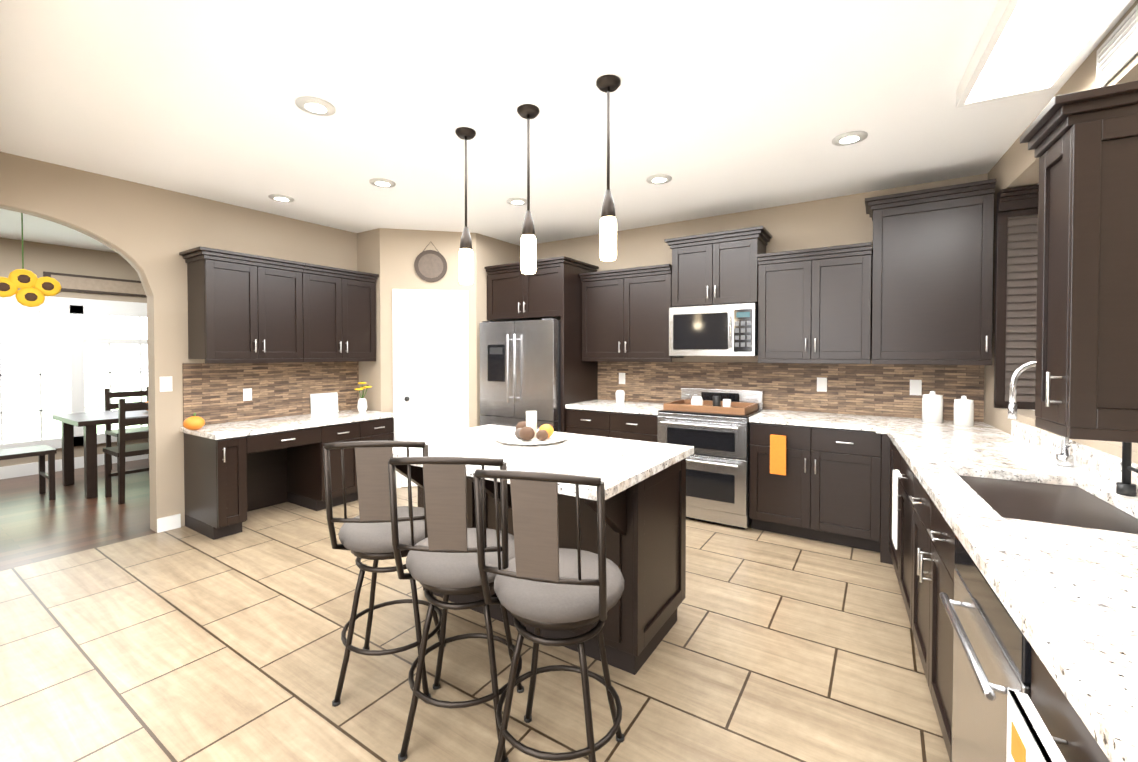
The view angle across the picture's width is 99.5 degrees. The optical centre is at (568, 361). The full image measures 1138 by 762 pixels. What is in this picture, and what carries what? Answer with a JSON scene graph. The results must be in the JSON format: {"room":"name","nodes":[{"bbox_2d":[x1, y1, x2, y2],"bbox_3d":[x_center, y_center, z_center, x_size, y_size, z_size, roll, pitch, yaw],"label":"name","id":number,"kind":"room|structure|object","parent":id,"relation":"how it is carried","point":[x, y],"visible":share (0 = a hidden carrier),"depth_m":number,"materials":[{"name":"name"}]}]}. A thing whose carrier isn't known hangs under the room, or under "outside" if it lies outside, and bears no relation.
{"room":"kitchen","nodes":[
{"label":"kitchen","id":0,"kind":"room"},
{"bbox_2d":[0,237,147,466],"bbox_3d":[-6.701,-0.035,5.197,0.150,2.740,6.400,1,1,33],"label":"wall","id":1,"kind":"structure","parent":0,"point":[39,258],"depth_m":5.90,"materials":[{"name":"paint"}]},
{"bbox_2d":[0,294,147,448],"bbox_3d":[-6.640,0.139,5.220,0.130,1.830,3.880,1,1,33],"label":"dining room window","id":2,"kind":"structure","parent":1,"relation":"in","point":[75,310],"depth_m":5.94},
{"bbox_2d":[0,454,147,478],"bbox_3d":[-6.632,1.265,5.174,0.014,0.140,6.100,1,1,33],"label":"baseboard","id":3,"kind":"structure","parent":1,"relation":"attached to","point":[27,469],"depth_m":5.70,"materials":[{"name":"white wood"}]},
{"bbox_2d":[43,271,146,296],"bbox_3d":[-5.898,-0.978,6.240,0.032,0.210,1.250,1,1,33],"label":"sign","id":4,"kind":"object","parent":1,"relation":"attached to","point":[90,284],"visible":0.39,"depth_m":6.10,"materials":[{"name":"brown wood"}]},
{"bbox_2d":[0,152,356,531],"bbox_3d":[-3.757,-0.002,3.213,0.150,2.740,8.000,1,1,33],"label":"wall","id":5,"kind":"structure","parent":0,"point":[148,233],"depth_m":3.86,"materials":[{"name":"paint"}]},
{"bbox_2d":[160,376,171,391],"bbox_3d":[-3.237,0.177,3.868,0.004,0.120,0.080,1,1,33],"label":"electrical outlet plate","id":6,"kind":"object","parent":5,"relation":"attached to","point":[166,385],"depth_m":3.86,"materials":[{"name":"white plastic"}]},
{"bbox_2d":[183,254,310,361],"bbox_3d":[-2.783,-0.440,4.230,0.350,0.820,0.821,1,1,33],"label":"upper cabinet","id":7,"kind":"object","parent":5,"relation":"attached to","point":[246,308],"depth_m":4.05,"materials":[{"name":"brown wood"}]},
{"bbox_2d":[243,388,251,400],"bbox_3d":[-2.905,0.294,4.351,0.004,0.110,0.070,1,1,33],"label":"electrical outlet plate","id":8,"kind":"object","parent":5,"relation":"attached to","point":[247,393],"depth_m":4.35,"materials":[{"name":"white plastic"}]},
{"bbox_2d":[182,362,358,426],"bbox_3d":[-2.741,0.262,4.619,0.012,0.523,1.578,1,1,33],"label":"backsplash","id":9,"kind":"structure","parent":5,"relation":"attached to","point":[212,393],"depth_m":4.46,"materials":[{"name":"tile"}]},
{"bbox_2d":[311,270,376,357],"bbox_3d":[-2.400,-0.449,4.815,0.350,0.820,0.821,1,1,33],"label":"upper cabinet","id":10,"kind":"object","parent":5,"relation":"attached to","point":[343,306],"depth_m":4.75,"materials":[{"name":"brown wood"}]},
{"bbox_2d":[357,228,520,487],"bbox_3d":[-1.450,-0.042,5.599,1.100,2.740,1.480,1,1,33],"label":"wall","id":11,"kind":"structure","parent":0,"point":[388,255],"depth_m":5.15,"materials":[{"name":"paint"}]},
{"bbox_2d":[392,289,468,487],"bbox_3d":[-1.474,0.283,5.162,0.564,2.105,0.563,1,1,33],"label":"pantry door","id":12,"kind":"structure","parent":11,"relation":"in","point":[430,353],"depth_m":5.16,"materials":[{"name":"white wood"}]},
{"bbox_2d":[414,242,446,281],"bbox_3d":[-1.473,-1.071,5.136,0.340,0.434,0.023,0,1,-12],"label":"sign","id":13,"kind":"object","parent":11,"relation":"attached to","point":[430,265],"visible":1,"depth_m":5.13,"materials":[{"name":"brown wood"}]},
{"bbox_2d":[0,459,949,761],"bbox_3d":[-2.229,1.434,2.238,10.900,0.100,8.300,1,1,33],"label":"floor","id":14,"kind":"structure","parent":0,"point":[182,645],"depth_m":2.25,"materials":[{"name":"tile"}]},
{"bbox_2d":[0,445,56,499],"bbox_3d":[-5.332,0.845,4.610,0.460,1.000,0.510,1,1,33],"label":"bench","id":15,"kind":"object","parent":14,"relation":"on","point":[40,451],"visible":1,"depth_m":4.68,"materials":[{"name":"brown wood"}]},
{"bbox_2d":[52,410,148,498],"bbox_3d":[-4.646,0.942,5.662,1.000,0.770,1.800,1,1,33],"label":"dining table","id":16,"kind":"object","parent":14,"relation":"on","point":[88,422],"visible":0.48,"depth_m":4.90,"materials":[{"name":"brown wood"}]},
{"bbox_2d":[103,399,148,504],"bbox_3d":[-4.287,0.841,4.829,0.510,1.000,0.460,1,1,33],"label":"dining chair","id":17,"kind":"object","parent":14,"relation":"on","point":[121,450],"visible":0.42,"depth_m":4.60,"materials":[{"name":"brown wood"}]},
{"bbox_2d":[104,386,148,471],"bbox_3d":[-5.360,0.822,5.948,0.510,1.000,0.460,1,1,33],"label":"dining chair","id":18,"kind":"object","parent":14,"relation":"on","point":[108,395],"visible":0.44,"depth_m":5.90,"materials":[{"name":"brown wood"}]},
{"bbox_2d":[184,433,251,539],"bbox_3d":[-2.854,0.967,3.881,0.635,0.780,0.200,1,1,33],"label":"base cabinet","id":19,"kind":"object","parent":14,"relation":"on","point":[235,472],"depth_m":3.75,"materials":[{"name":"brown wood"}]},
{"bbox_2d":[180,409,394,440],"bbox_3d":[-2.483,0.548,4.432,0.655,0.040,1.580,1,1,33],"label":"countertop","id":20,"kind":"structure","parent":19,"relation":"on","point":[220,431],"depth_m":4.17,"materials":[{"name":"white stone"}]},
{"bbox_2d":[183,413,204,429],"bbox_3d":[-2.956,0.469,3.797,0.140,0.136,0.136,1,1,33],"label":"decor","id":21,"kind":"object","parent":20,"relation":"on","point":[194,422],"visible":1,"depth_m":3.76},
{"bbox_2d":[310,392,337,413],"bbox_3d":[-2.506,0.419,4.936,0.034,0.199,0.280,1,1,33],"label":"sign","id":22,"kind":"object","parent":20,"relation":"on","point":[323,402],"visible":1,"depth_m":4.92,"materials":[{"name":"ceramic"}]},
{"bbox_2d":[354,381,371,411],"bbox_3d":[-2.142,0.359,4.995,0.176,0.317,0.186,1,1,33],"label":"sunflower vase","id":23,"kind":"object","parent":20,"relation":"on","point":[362,405],"visible":1,"depth_m":4.97,"materials":[{"name":"white ceramic"}]},
{"bbox_2d":[248,425,323,456],"bbox_3d":[-2.635,0.646,4.211,0.635,0.150,0.600,1,1,33],"label":"drawer","id":24,"kind":"object","parent":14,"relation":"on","point":[295,438],"depth_m":4.06,"materials":[{"name":"brown wood"}]},
{"bbox_2d":[284,417,393,510],"bbox_3d":[-2.263,0.952,4.785,0.635,0.780,0.760,1,1,33],"label":"base cabinet","id":25,"kind":"object","parent":14,"relation":"on","point":[304,481],"depth_m":4.49,"materials":[{"name":"brown wood"}]},
{"bbox_2d":[323,441,445,706],"bbox_3d":[-0.778,0.845,2.113,0.574,1.088,0.582,1,1,33],"label":"bar stool","id":26,"kind":"object","parent":14,"relation":"on","point":[365,533],"visible":0.73,"depth_m":1.94,"materials":[{"name":"fabric"}]},
{"bbox_2d":[388,456,523,761],"bbox_3d":[-0.396,0.850,1.825,0.555,1.088,0.572,1,1,33],"label":"bar stool","id":27,"kind":"object","parent":14,"relation":"on","point":[442,558],"visible":0.88,"depth_m":1.65,"materials":[{"name":"fabric"}]},
{"bbox_2d":[479,318,560,431],"bbox_3d":[-0.371,0.446,5.266,0.980,1.775,0.832,1,1,33],"label":"refrigerator","id":28,"kind":"object","parent":14,"relation":"on","point":[520,368],"visible":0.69,"depth_m":4.91,"materials":[{"name":"metal"}]},
{"bbox_2d":[395,460,685,674],"bbox_3d":[-0.198,0.937,2.651,1.440,0.880,0.948,1,1,33],"label":"kitchen island","id":29,"kind":"object","parent":14,"relation":"on","point":[645,503],"depth_m":2.26,"materials":[{"name":"brown wood"}]},
{"bbox_2d":[393,424,692,499],"bbox_3d":[-0.223,0.478,2.595,1.490,0.040,1.020,1,1,33],"label":"island countertop","id":30,"kind":"structure","parent":29,"relation":"on","point":[621,464],"depth_m":2.40,"materials":[{"name":"white stone"}]},
{"bbox_2d":[495,411,566,444],"bbox_3d":[-0.218,0.369,2.793,0.420,0.169,0.420,1,1,33],"label":"plate","id":31,"kind":"object","parent":30,"relation":"on","point":[526,432],"visible":1,"depth_m":2.76,"materials":[{"name":"white ceramic"}]},
{"bbox_2d":[484,256,598,432],"bbox_3d":[-0.315,0.141,5.329,1.089,2.382,0.689,1,1,33],"label":"tall cabinet","id":32,"kind":"object","parent":14,"relation":"on","point":[551,288],"visible":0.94,"depth_m":4.98,"materials":[{"name":"brown wood"}]},
{"bbox_2d":[473,469,624,761],"bbox_3d":[-0.038,0.854,1.613,0.506,1.088,0.537,1,1,33],"label":"bar stool","id":33,"kind":"object","parent":14,"relation":"on","point":[543,580],"visible":1,"depth_m":1.46,"materials":[{"name":"fabric"}]},
{"bbox_2d":[565,407,657,441],"bbox_3d":[0.555,0.901,4.802,0.977,0.880,0.637,1,1,33],"label":"base cabinet","id":34,"kind":"object","parent":14,"relation":"on","point":[612,424],"depth_m":4.51,"materials":[{"name":"brown wood"}]},
{"bbox_2d":[565,399,663,414],"bbox_3d":[0.552,0.442,4.789,0.978,0.040,0.655,1,1,33],"label":"countertop","id":35,"kind":"structure","parent":34,"relation":"on","point":[628,407],"depth_m":4.62,"materials":[{"name":"white stone"}]},
{"bbox_2d":[615,390,624,402],"bbox_3d":[0.530,0.353,4.980,0.100,0.129,0.097,1,1,33],"label":"jar","id":36,"kind":"object","parent":35,"relation":"on","point":[620,396],"visible":1,"depth_m":4.94,"materials":[{"name":"white ceramic"}]},
{"bbox_2d":[657,387,763,528],"bbox_3d":[1.254,0.805,4.266,0.752,1.090,0.736,1,1,33],"label":"range oven","id":37,"kind":"object","parent":14,"relation":"on","point":[717,474],"visible":0.77,"depth_m":3.97,"materials":[{"name":"metal"}]},
{"bbox_2d":[663,396,757,414],"bbox_3d":[1.258,0.362,4.266,0.692,0.123,0.500,1,1,33],"label":"tray","id":38,"kind":"object","parent":37,"relation":"on","point":[716,405],"visible":1,"depth_m":4.16,"materials":[{"name":"brown wood"}]},
{"bbox_2d":[749,423,868,549],"bbox_3d":[1.982,0.917,3.869,0.883,0.880,0.637,1,1,33],"label":"base cabinet","id":39,"kind":"object","parent":14,"relation":"on","point":[832,485],"depth_m":3.60,"materials":[{"name":"brown wood"}]},
{"bbox_2d":[770,434,785,474],"bbox_3d":[1.602,0.710,3.688,0.115,0.300,0.028,1,1,33],"label":"towel","id":40,"kind":"object","parent":39,"relation":"hanging from","point":[778,454],"visible":1,"depth_m":3.67,"materials":[{"name":"fabric"}]},
{"bbox_2d":[749,409,1010,435],"bbox_3d":[2.238,0.461,3.633,1.563,0.040,0.740,1,1,33],"label":"countertop","id":41,"kind":"structure","parent":39,"relation":"on","point":[819,421],"depth_m":3.58,"materials":[{"name":"white stone"}]},
{"bbox_2d":[922,391,942,422],"bbox_3d":[2.669,0.327,3.534,0.124,0.230,0.122,1,1,33],"label":"canister","id":42,"kind":"object","parent":41,"relation":"on","point":[932,406],"depth_m":3.49,"materials":[{"name":"white ceramic"}]},
{"bbox_2d":[954,396,973,426],"bbox_3d":[2.766,0.339,3.375,0.110,0.210,0.108,1,1,33],"label":"canister","id":43,"kind":"object","parent":41,"relation":"on","point":[963,407],"depth_m":3.33,"materials":[{"name":"white ceramic"}]},
{"bbox_2d":[869,431,892,564],"bbox_3d":[2.583,0.925,3.417,0.737,0.879,0.738,1,1,33],"label":"base cabinet","id":44,"kind":"object","parent":14,"relation":"on","point":[879,441],"depth_m":3.36,"materials":[{"name":"brown wood"}]},
{"bbox_2d":[889,468,894,568],"bbox_3d":[2.278,0.935,2.805,0.678,0.880,0.707,1,1,33],"label":"base cabinet","id":45,"kind":"object","parent":14,"relation":"on","point":[891,546],"depth_m":3.15,"materials":[{"name":"brown wood"}]},
{"bbox_2d":[895,468,906,610],"bbox_3d":[2.016,0.943,2.335,0.678,0.880,0.612,1,1,33],"label":"base cabinet","id":46,"kind":"object","parent":14,"relation":"on","point":[901,552],"depth_m":2.66,"materials":[{"name":"brown wood"}]},
{"bbox_2d":[892,469,901,549],"bbox_3d":[1.720,0.769,2.524,0.028,0.380,0.160,1,1,29],"label":"towel","id":47,"kind":"object","parent":46,"relation":"hanging from","point":[896,474],"visible":1,"depth_m":2.48,"materials":[{"name":"fabric"}]},
{"bbox_2d":[939,535,1031,761],"bbox_3d":[1.290,0.966,1.075,0.676,0.875,0.605,1,1,29],"label":"dishwasher","id":48,"kind":"object","parent":14,"relation":"on","point":[992,648],"visible":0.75,"depth_m":1.19,"materials":[{"name":"metal"}]},
{"bbox_2d":[907,468,1137,761],"bbox_3d":[1.694,0.953,1.741,0.713,0.880,0.987,1,1,33],"label":"base cabinet","id":49,"kind":"object","parent":14,"relation":"on","point":[930,550],"depth_m":1.82,"materials":[{"name":"brown wood"}]},
{"bbox_2d":[887,428,1137,761],"bbox_3d":[1.179,0.508,0.800,1.062,0.040,5.254,1,1,33],"label":"countertop","id":50,"kind":"structure","parent":49,"relation":"on","point":[1071,590],"depth_m":1.11,"materials":[{"name":"white stone"}]},
{"bbox_2d":[1008,361,1075,466],"bbox_3d":[2.132,0.228,2.171,0.224,0.472,0.120,1,1,33],"label":"gooseneck faucet","id":51,"kind":"object","parent":50,"relation":"on","point":[1064,458],"visible":0.52,"depth_m":2.21,"materials":[{"name":"silver metal"}]},
{"bbox_2d":[1116,442,1137,495],"bbox_3d":[1.916,0.322,1.724,0.175,0.301,0.104,1,1,33],"label":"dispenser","id":52,"kind":"object","parent":50,"relation":"on","point":[1125,486],"visible":0.58,"depth_m":1.71,"materials":[{"name":"metal"}]},
{"bbox_2d":[0,0,1135,252],"bbox_3d":[-2.229,-1.405,2.191,10.900,0.100,8.300,1,1,33],"label":"ceiling","id":53,"kind":"structure","parent":0,"point":[724,106],"depth_m":2.54,"materials":[{"name":"paint"}]},
{"bbox_2d":[0,213,61,306],"bbox_3d":[-3.977,-0.889,3.521,0.069,0.974,0.370,1,1,33],"label":"decor","id":54,"kind":"object","parent":53,"relation":"hanging from","point":[25,281],"visible":0.98,"depth_m":3.52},
{"bbox_2d":[268,194,293,201],"bbox_3d":[-2.427,-1.379,4.065,0.190,0.013,0.190,1,1,33],"label":"recessed light","id":55,"kind":"object","parent":53,"relation":"in","point":[280,198],"visible":0.96,"depth_m":4.05,"materials":[{"name":"white"}]},
{"bbox_2d":[295,96,335,115],"bbox_3d":[-1.345,-1.354,2.558,0.190,0.013,0.190,1,1,33],"label":"recessed light","id":56,"kind":"object","parent":53,"relation":"in","point":[315,106],"visible":1,"depth_m":2.54,"materials":[{"name":"white"}]},
{"bbox_2d":[369,178,395,187],"bbox_3d":[-1.433,-1.373,3.702,0.190,0.013,0.190,1,1,33],"label":"recessed light","id":57,"kind":"object","parent":53,"relation":"in","point":[382,182],"visible":0.98,"depth_m":3.69,"materials":[{"name":"white"}]},
{"bbox_2d":[455,127,475,284],"bbox_3d":[-0.613,-0.916,2.863,0.120,0.899,0.118,1,1,33],"label":"pendant light","id":58,"kind":"object","parent":53,"relation":"hanging from","point":[465,134],"visible":0.98,"depth_m":2.84,"materials":[{"name":"white glass"}]},
{"bbox_2d":[506,198,526,204],"bbox_3d":[-0.444,-1.381,4.155,0.190,0.013,0.190,1,1,33],"label":"recessed light","id":59,"kind":"object","parent":53,"relation":"in","point":[517,201],"visible":0.88,"depth_m":4.13,"materials":[{"name":"white"}]},
{"bbox_2d":[517,104,538,273],"bbox_3d":[-0.220,-0.922,2.605,0.120,0.879,0.118,1,1,33],"label":"pendant light","id":60,"kind":"object","parent":53,"relation":"hanging from","point":[528,112],"visible":1,"depth_m":2.58,"materials":[{"name":"white glass"}]},
{"bbox_2d":[596,75,620,260],"bbox_3d":[0.191,-0.927,2.337,0.120,0.859,0.118,1,1,33],"label":"pendant light","id":61,"kind":"object","parent":53,"relation":"hanging from","point":[607,84],"visible":1,"depth_m":2.31,"materials":[{"name":"white glass"}]},
{"bbox_2d":[646,174,671,183],"bbox_3d":[0.678,-1.372,3.624,0.190,0.013,0.190,1,1,33],"label":"recessed light","id":62,"kind":"object","parent":53,"relation":"in","point":[659,179],"visible":0.94,"depth_m":3.61,"materials":[{"name":"white"}]},
{"bbox_2d":[832,131,867,145],"bbox_3d":[1.711,-1.360,2.937,0.190,0.013,0.190,1,1,33],"label":"recessed light","id":63,"kind":"object","parent":53,"relation":"in","point":[849,138],"visible":1,"depth_m":2.93,"materials":[{"name":"white"}]},
{"bbox_2d":[956,0,1130,107],"bbox_3d":[1.780,-1.305,1.735,0.370,0.084,1.350,1,1,29],"label":"fluorescent light fixture","id":64,"kind":"object","parent":53,"relation":"attached to","point":[1024,47],"visible":1,"depth_m":1.94,"materials":[{"name":"white plastic"}]},
{"bbox_2d":[536,173,987,413],"bbox_3d":[1.486,-0.026,4.654,7.350,2.740,0.150,1,1,33],"label":"wall","id":65,"kind":"structure","parent":0,"point":[838,221],"depth_m":4.35,"materials":[{"name":"paint"}]},
{"bbox_2d":[619,373,624,383],"bbox_3d":[0.568,0.176,5.149,0.075,0.120,0.004,1,1,33],"label":"electrical outlet plate","id":66,"kind":"object","parent":65,"relation":"attached to","point":[621,375],"depth_m":5.15,"materials":[{"name":"white plastic"}]},
{"bbox_2d":[581,267,683,358],"bbox_3d":[0.635,-0.451,4.899,0.980,0.820,0.350,1,1,33],"label":"upper cabinet","id":67,"kind":"object","parent":65,"relation":"attached to","point":[625,316],"depth_m":4.73,"materials":[{"name":"brown wood"}]},
{"bbox_2d":[671,231,766,306],"bbox_3d":[1.367,-0.798,4.414,0.761,0.570,0.350,1,1,33],"label":"upper cabinet","id":68,"kind":"object","parent":65,"relation":"attached to","point":[724,270],"depth_m":4.24,"materials":[{"name":"brown wood"}]},
{"bbox_2d":[669,303,757,355],"bbox_3d":[1.333,-0.277,4.370,0.752,0.440,0.474,1,1,33],"label":"over-the-range microwave","id":69,"kind":"object","parent":68,"relation":"attached to","point":[723,330],"visible":0.98,"depth_m":4.19,"materials":[{"name":"metal"}]},
{"bbox_2d":[598,361,983,421],"bbox_3d":[1.684,0.215,4.429,3.261,0.423,0.012,1,1,33],"label":"backsplash","id":70,"kind":"structure","parent":65,"relation":"attached to","point":[872,389],"depth_m":4.15,"materials":[{"name":"tile"}]},
{"bbox_2d":[756,247,874,362],"bbox_3d":[2.029,-0.436,3.987,0.810,0.820,0.350,1,1,33],"label":"upper cabinet","id":71,"kind":"object","parent":65,"relation":"attached to","point":[820,308],"depth_m":3.81,"materials":[{"name":"brown wood"}]},
{"bbox_2d":[817,377,826,391],"bbox_3d":[2.158,0.193,4.109,0.075,0.120,0.004,1,1,33],"label":"electrical outlet plate","id":72,"kind":"object","parent":65,"relation":"attached to","point":[821,382],"depth_m":4.11,"materials":[{"name":"white plastic"}]},
{"bbox_2d":[910,380,921,394],"bbox_3d":[2.702,0.199,3.754,0.075,0.120,0.004,1,1,33],"label":"electrical outlet plate","id":73,"kind":"object","parent":65,"relation":"attached to","point":[915,385],"depth_m":3.75,"materials":[{"name":"white plastic"}]},
{"bbox_2d":[859,187,994,362],"bbox_3d":[2.633,-0.594,3.589,0.756,1.149,0.350,1,1,33],"label":"upper cabinet","id":74,"kind":"object","parent":65,"relation":"attached to","point":[914,286],"depth_m":3.42,"materials":[{"name":"brown wood"}]},
{"bbox_2d":[1006,689,1065,761],"bbox_3d":[0.763,0.829,0.776,0.030,0.440,0.260,1,1,29],"label":"patterned towel","id":75,"kind":"object","parent":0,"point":[1029,738],"visible":1,"depth_m":0.82,"materials":[{"name":"white fabric"}]},
{"bbox_2d":[984,0,1137,463],"bbox_3d":[1.131,0.054,-0.139,0.848,2.740,8.884,1,1,33],"label":"wall","id":76,"kind":"structure","parent":0,"point":[1016,164],"depth_m":2.89,"materials":[{"name":"paint"}]},
{"bbox_2d":[994,185,1038,409],"bbox_3d":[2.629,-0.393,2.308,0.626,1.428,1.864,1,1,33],"label":"window blinds","id":77,"kind":"object","parent":76,"relation":"attached to","point":[1015,323],"visible":0.31,"depth_m":3.16,"materials":[{"name":"brown wood"}]},
{"bbox_2d":[1020,80,1137,442],"bbox_3d":[1.702,-0.282,1.486,0.402,1.027,0.312,1,1,29],"label":"upper cabinet","id":78,"kind":"object","parent":76,"relation":"attached to","point":[1084,144],"visible":1,"depth_m":1.43,"materials":[{"name":"brown wood"}]},
{"bbox_2d":[1096,4,1137,87],"bbox_3d":[2.087,-1.223,1.768,0.018,0.170,0.600,1,1,29],"label":"window","id":79,"kind":"structure","parent":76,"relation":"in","point":[1117,52],"depth_m":1.88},
{"label":"outside","id":80,"kind":"structure","parent":0,"visible":0},
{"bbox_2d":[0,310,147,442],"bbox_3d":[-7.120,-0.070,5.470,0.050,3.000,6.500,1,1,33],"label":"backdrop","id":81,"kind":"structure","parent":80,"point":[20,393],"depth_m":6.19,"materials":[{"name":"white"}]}
]}

